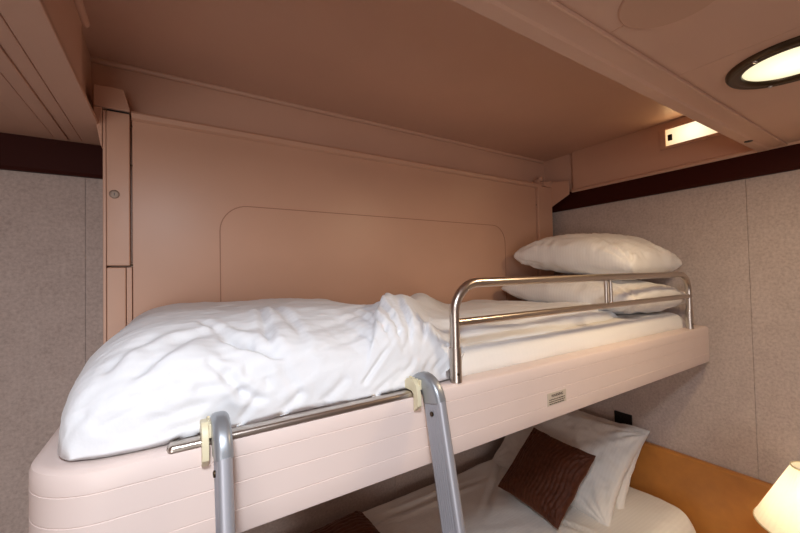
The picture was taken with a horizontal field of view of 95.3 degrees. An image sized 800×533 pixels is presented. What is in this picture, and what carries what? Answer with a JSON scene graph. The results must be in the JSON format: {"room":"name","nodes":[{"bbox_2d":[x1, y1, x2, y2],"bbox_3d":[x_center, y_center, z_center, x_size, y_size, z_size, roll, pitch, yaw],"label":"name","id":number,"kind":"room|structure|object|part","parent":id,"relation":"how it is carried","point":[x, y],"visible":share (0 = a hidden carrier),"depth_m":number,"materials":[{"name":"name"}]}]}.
{"room":"ship cabin","nodes":[
{"label":"ship cabin","id":0,"kind":"room"},
{"bbox_2d":[0,170,506,532],"bbox_3d":[-0.857,0.644,1.364,3.990,2.112,0.060,0,-2,-32],"label":"wall","id":1,"kind":"structure","parent":0,"point":[51,226],"depth_m":1.17,"materials":[{"name":"grey fabric"}]},
{"bbox_2d":[0,0,99,143],"bbox_3d":[-0.595,-0.439,0.437,0.182,0.012,1.745,0,-2,-32],"label":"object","id":2,"kind":"structure","parent":1,"relation":"attached to","point":[36,34],"depth_m":0.82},
{"bbox_2d":[0,132,102,178],"bbox_3d":[-0.857,-0.357,1.352,3.990,0.110,0.022,0,-2,-32],"label":"trim","id":3,"kind":"structure","parent":1,"relation":"attached to","point":[22,153],"depth_m":1.17,"materials":[{"name":"brown wood"}]},
{"bbox_2d":[93,84,569,343],"bbox_3d":[-0.009,-0.028,1.655,2.121,1.012,0.337,0,-2,-32],"label":"wall panel","id":4,"kind":"object","parent":1,"relation":"attached to","point":[193,212],"visible":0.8,"depth_m":1.35,"materials":[{"name":"beige plastic"}]},
{"bbox_3d":[-0.842,0.243,1.087,0.046,0.480,0.050,0,-2,-32],"label":"post","id":5,"kind":"part","parent":4,"relation":"part of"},
{"bbox_3d":[-0.848,-0.230,1.100,0.056,0.458,0.050,0,-2,-32],"label":"post","id":6,"kind":"part","parent":4,"relation":"part of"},
{"bbox_3d":[-0.059,0.016,1.712,2.040,0.930,0.184,0,-2,-32],"label":"casing","id":7,"kind":"part","parent":4,"relation":"part of","materials":[{"name":"beige plastic"}]},
{"bbox_3d":[-0.013,0.003,1.619,1.898,0.930,0.028,0,-2,-32],"label":"panel","id":8,"kind":"part","parent":4,"relation":"part of","materials":[{"name":"beige plastic"}]},
{"bbox_3d":[-0.005,-0.465,1.637,1.937,0.030,0.050,0,-2,-32],"label":"rail","id":9,"kind":"part","parent":4,"relation":"part of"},
{"bbox_2d":[28,325,709,532],"bbox_3d":[0.232,0.342,1.294,2.100,0.157,0.729,0,-2,-32],"label":"frame","id":10,"kind":"object","parent":4,"relation":"attached to","point":[285,465],"visible":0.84,"depth_m":0.64,"materials":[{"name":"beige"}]},
{"bbox_2d":[274,312,685,417],"bbox_3d":[0.233,0.268,1.301,1.985,0.123,0.637,0,-2,-32],"label":"mattress","id":11,"kind":"object","parent":10,"relation":"on","point":[478,357],"visible":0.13,"depth_m":1.11,"materials":[{"name":"fabric"}]},
{"bbox_2d":[57,293,616,460],"bbox_3d":[0.052,0.171,1.195,1.648,0.197,0.693,0,-2,-32],"label":"duvet","id":12,"kind":"object","parent":11,"relation":"on","point":[172,367],"visible":0.89,"depth_m":0.67,"materials":[{"name":"white fabric"}]},
{"bbox_2d":[501,274,692,314],"bbox_3d":[0.887,0.126,1.704,0.502,0.183,0.631,0,-2,-32],"label":"pillow","id":13,"kind":"object","parent":11,"relation":"on","point":[623,290],"visible":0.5,"depth_m":1.49,"materials":[{"name":"fabric"}]},
{"bbox_2d":[514,233,681,279],"bbox_3d":[0.913,-0.048,1.729,0.450,0.226,0.563,0,-2,-32],"label":"pillow","id":14,"kind":"object","parent":13,"relation":"on","point":[594,253],"visible":0.91,"depth_m":1.55,"materials":[{"name":"fabric"}]},
{"bbox_2d":[549,395,564,404],"bbox_3d":[0.425,0.361,0.984,0.066,0.013,0.001,0,-2,-32],"label":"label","id":15,"kind":"object","parent":10,"relation":"attached to","point":[553,399],"depth_m":0.98,"materials":[{"name":"beige plastic"}]},
{"bbox_2d":[449,272,693,383],"bbox_3d":[0.654,0.141,1.160,1.278,0.234,0.029,0,-2,-32],"label":"guard rail","id":16,"kind":"object","parent":10,"relation":"attached to","point":[456,322],"visible":1,"depth_m":0.98,"materials":[{"name":"silver metal"}]},
{"bbox_2d":[449,347,461,383],"bbox_3d":[0.127,0.222,0.826,0.028,0.078,0.029,0,-2,-32],"label":"socket","id":17,"kind":"object","parent":16,"relation":"attached to","point":[454,352],"depth_m":0.82,"materials":[{"name":"silver metal"}]},
{"bbox_3d":[0.654,0.125,1.161,1.238,0.018,0.018,0,-2,-32],"label":"rail","id":18,"kind":"part","parent":16,"relation":"part of","materials":[{"name":"silver metal"}]},
{"bbox_2d":[685,309,693,328],"bbox_3d":[1.185,0.215,1.491,0.028,0.078,0.029,0,-2,-32],"label":"socket","id":19,"kind":"object","parent":16,"relation":"attached to","point":[689,315],"depth_m":1.48,"materials":[{"name":"silver metal"}]},
{"bbox_3d":[0.851,0.002,2.158,0.129,0.940,0.050,0,-2,-32],"label":"post","id":20,"kind":"part","parent":4,"relation":"part of","materials":[{"name":"beige plastic"}]},
{"bbox_2d":[0,0,799,191],"bbox_3d":[0.067,-0.595,-0.095,4.020,0.258,3.530,0,-2,-32],"label":"ceiling","id":21,"kind":"structure","parent":0,"point":[440,68],"depth_m":1.18,"materials":[{"name":"beige paint"}]},
{"bbox_2d":[42,0,81,84],"bbox_3d":[-0.567,-0.515,0.551,0.012,0.156,0.747,0,-2,-32],"label":"trim","id":22,"kind":"structure","parent":21,"relation":"attached to","point":[64,16],"depth_m":0.76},
{"bbox_2d":[74,0,543,163],"bbox_3d":[0.225,-0.631,1.296,2.178,0.080,0.976,0,-2,-32],"label":"trim","id":23,"kind":"structure","parent":21,"relation":"attached to","point":[79,4],"depth_m":1.37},
{"bbox_2d":[452,0,787,151],"bbox_3d":[0.516,-0.465,0.829,2.174,0.038,0.084,0,-2,-32],"label":"ceiling beam","id":24,"kind":"structure","parent":21,"relation":"attached to","point":[548,23],"depth_m":0.79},
{"bbox_2d":[618,0,714,28],"bbox_3d":[0.463,-0.456,0.616,0.162,0.004,0.162,0,-2,-32],"label":"ceiling plate","id":25,"kind":"object","parent":21,"relation":"attached to","point":[635,14],"visible":1,"depth_m":0.65,"materials":[{"name":"paint"}]},
{"bbox_2d":[725,36,799,89],"bbox_3d":[0.885,-0.455,0.814,0.237,0.015,0.237,0,-2,-32],"label":"recessed light","id":26,"kind":"object","parent":21,"relation":"in","point":[778,64],"visible":1,"depth_m":0.84,"materials":[{"name":"brown metal"}]},
{"bbox_2d":[742,46,799,80],"bbox_3d":[0.885,-0.457,0.814,0.177,0.007,0.177,0,-2,-32],"label":"diffuser","id":27,"kind":"object","parent":26,"relation":"attached to","point":[784,65],"depth_m":0.83,"materials":[{"name":"white glass"}]},
{"bbox_2d":[552,169,799,483],"bbox_3d":[1.796,0.577,0.946,0.060,2.112,3.530,0,-2,-32],"label":"wall","id":28,"kind":"structure","parent":0,"point":[737,243],"depth_m":1.54,"materials":[{"name":"beige fabric"}]},
{"bbox_2d":[614,410,631,424],"bbox_3d":[1.160,0.791,1.895,0.010,0.060,0.086,0,-2,-32],"label":"wall socket","id":29,"kind":"object","parent":28,"relation":"attached to","point":[620,417],"visible":0.96,"depth_m":1.89,"materials":[{"name":"black plastic"}]},
{"bbox_2d":[552,143,799,212],"bbox_3d":[1.753,-0.429,0.925,0.022,0.100,3.478,0,-2,-32],"label":"trim","id":30,"kind":"structure","parent":28,"relation":"attached to","point":[787,158],"depth_m":1.62,"materials":[{"name":"black wood"}]},
{"bbox_2d":[571,116,799,192],"bbox_3d":[1.250,-0.560,1.717,0.030,0.236,0.945,0,-2,-32],"label":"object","id":31,"kind":"structure","parent":28,"relation":"attached to","point":[635,155],"depth_m":1.80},
{"bbox_2d":[660,120,722,150],"bbox_3d":[1.299,-0.603,1.625,0.012,0.101,0.245,0,-2,-32],"label":"light","id":32,"kind":"object","parent":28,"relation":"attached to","point":[690,131],"visible":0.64,"depth_m":1.65,"materials":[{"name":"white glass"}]},
{"bbox_2d":[665,121,716,145],"bbox_3d":[1.302,-0.604,1.626,0.006,0.076,0.201,0,-2,-32],"label":"diffuser","id":33,"kind":"object","parent":32,"relation":"attached to","point":[687,132],"depth_m":1.64,"materials":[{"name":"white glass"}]},
{"bbox_2d":[629,441,773,532],"bbox_3d":[1.359,1.255,1.556,0.037,0.804,1.870,0,-2,-32],"label":"headboard","id":34,"kind":"object","parent":28,"relation":"attached to","point":[715,498],"visible":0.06,"depth_m":1.59,"materials":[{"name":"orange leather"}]},
{"bbox_3d":[0.112,1.670,-0.168,3.990,0.050,3.500,0,-2,-32],"label":"floor","id":35,"kind":"structure","parent":0,"visible":0},
{"bbox_2d":[199,371,465,532],"bbox_3d":[-0.012,0.938,0.495,0.424,1.455,0.412,0,-2,-32],"label":"ladder","id":36,"kind":"object","parent":35,"relation":"on","point":[217,427],"visible":1,"depth_m":0.66,"materials":[{"name":"grey metal"}]},
{"bbox_3d":[0.226,1.417,1.425,1.980,0.523,0.887,0,-2,-32],"label":"bed","id":37,"kind":"object","parent":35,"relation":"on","visible":0},
{"bbox_2d":[362,460,695,532],"bbox_3d":[0.239,1.236,1.409,2.007,0.325,0.960,0,-2,-32],"label":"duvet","id":38,"kind":"object","parent":37,"relation":"on","point":[486,507],"visible":0.41,"depth_m":1.58,"materials":[{"name":"fabric"}]},
{"bbox_2d":[310,511,379,532],"bbox_3d":[-0.197,1.040,1.267,0.361,0.140,0.357,0,-2,-38],"label":"cushion","id":39,"kind":"object","parent":38,"relation":"on","point":[355,522],"visible":1,"depth_m":1.38,"materials":[{"name":"brown fabric"}]},
{"bbox_2d":[498,428,595,528],"bbox_3d":[0.661,0.940,1.668,0.258,0.238,0.343,-1,-2,-28],"label":"cushion","id":40,"kind":"object","parent":38,"relation":"on","point":[546,474],"visible":1,"depth_m":1.61,"materials":[{"name":"brown fabric"}]},
{"bbox_2d":[492,412,646,525],"bbox_3d":[0.827,0.942,1.871,0.362,0.317,0.662,0,-2,-32],"label":"pillow","id":41,"kind":"object","parent":38,"relation":"on","point":[614,448],"visible":0.56,"depth_m":1.69,"materials":[{"name":"fabric"}]},
{"bbox_2d":[572,410,649,508],"bbox_3d":[0.912,0.965,1.926,0.291,0.348,0.631,0,-2,-32],"label":"pillow","id":42,"kind":"object","parent":38,"relation":"on","point":[620,502],"visible":0.09,"depth_m":1.69,"materials":[{"name":"fabric"}]},
{"bbox_3d":[1.299,1.381,1.154,0.485,0.534,0.480,0,-2,-32],"label":"nightstand","id":43,"kind":"object","parent":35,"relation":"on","visible":0},
{"bbox_2d":[753,461,799,532],"bbox_3d":[1.298,0.874,1.140,0.277,0.480,0.277,0,-2,-32],"label":"table lamp","id":44,"kind":"object","parent":43,"relation":"on","point":[778,511],"visible":1,"depth_m":1.15,"materials":[{"name":"beige fabric"}]},
{"bbox_3d":[1.297,0.831,1.141,0.277,0.004,0.277,0,-2,-32],"label":"shade trim","id":45,"kind":"part","parent":44,"relation":"part of","materials":[{"name":"beige plastic"}]},
{"bbox_3d":[1.293,0.636,1.145,0.094,0.004,0.094,0,-2,-32],"label":"shade trim","id":46,"kind":"part","parent":44,"relation":"part of","materials":[{"name":"beige plastic"}]}
]}

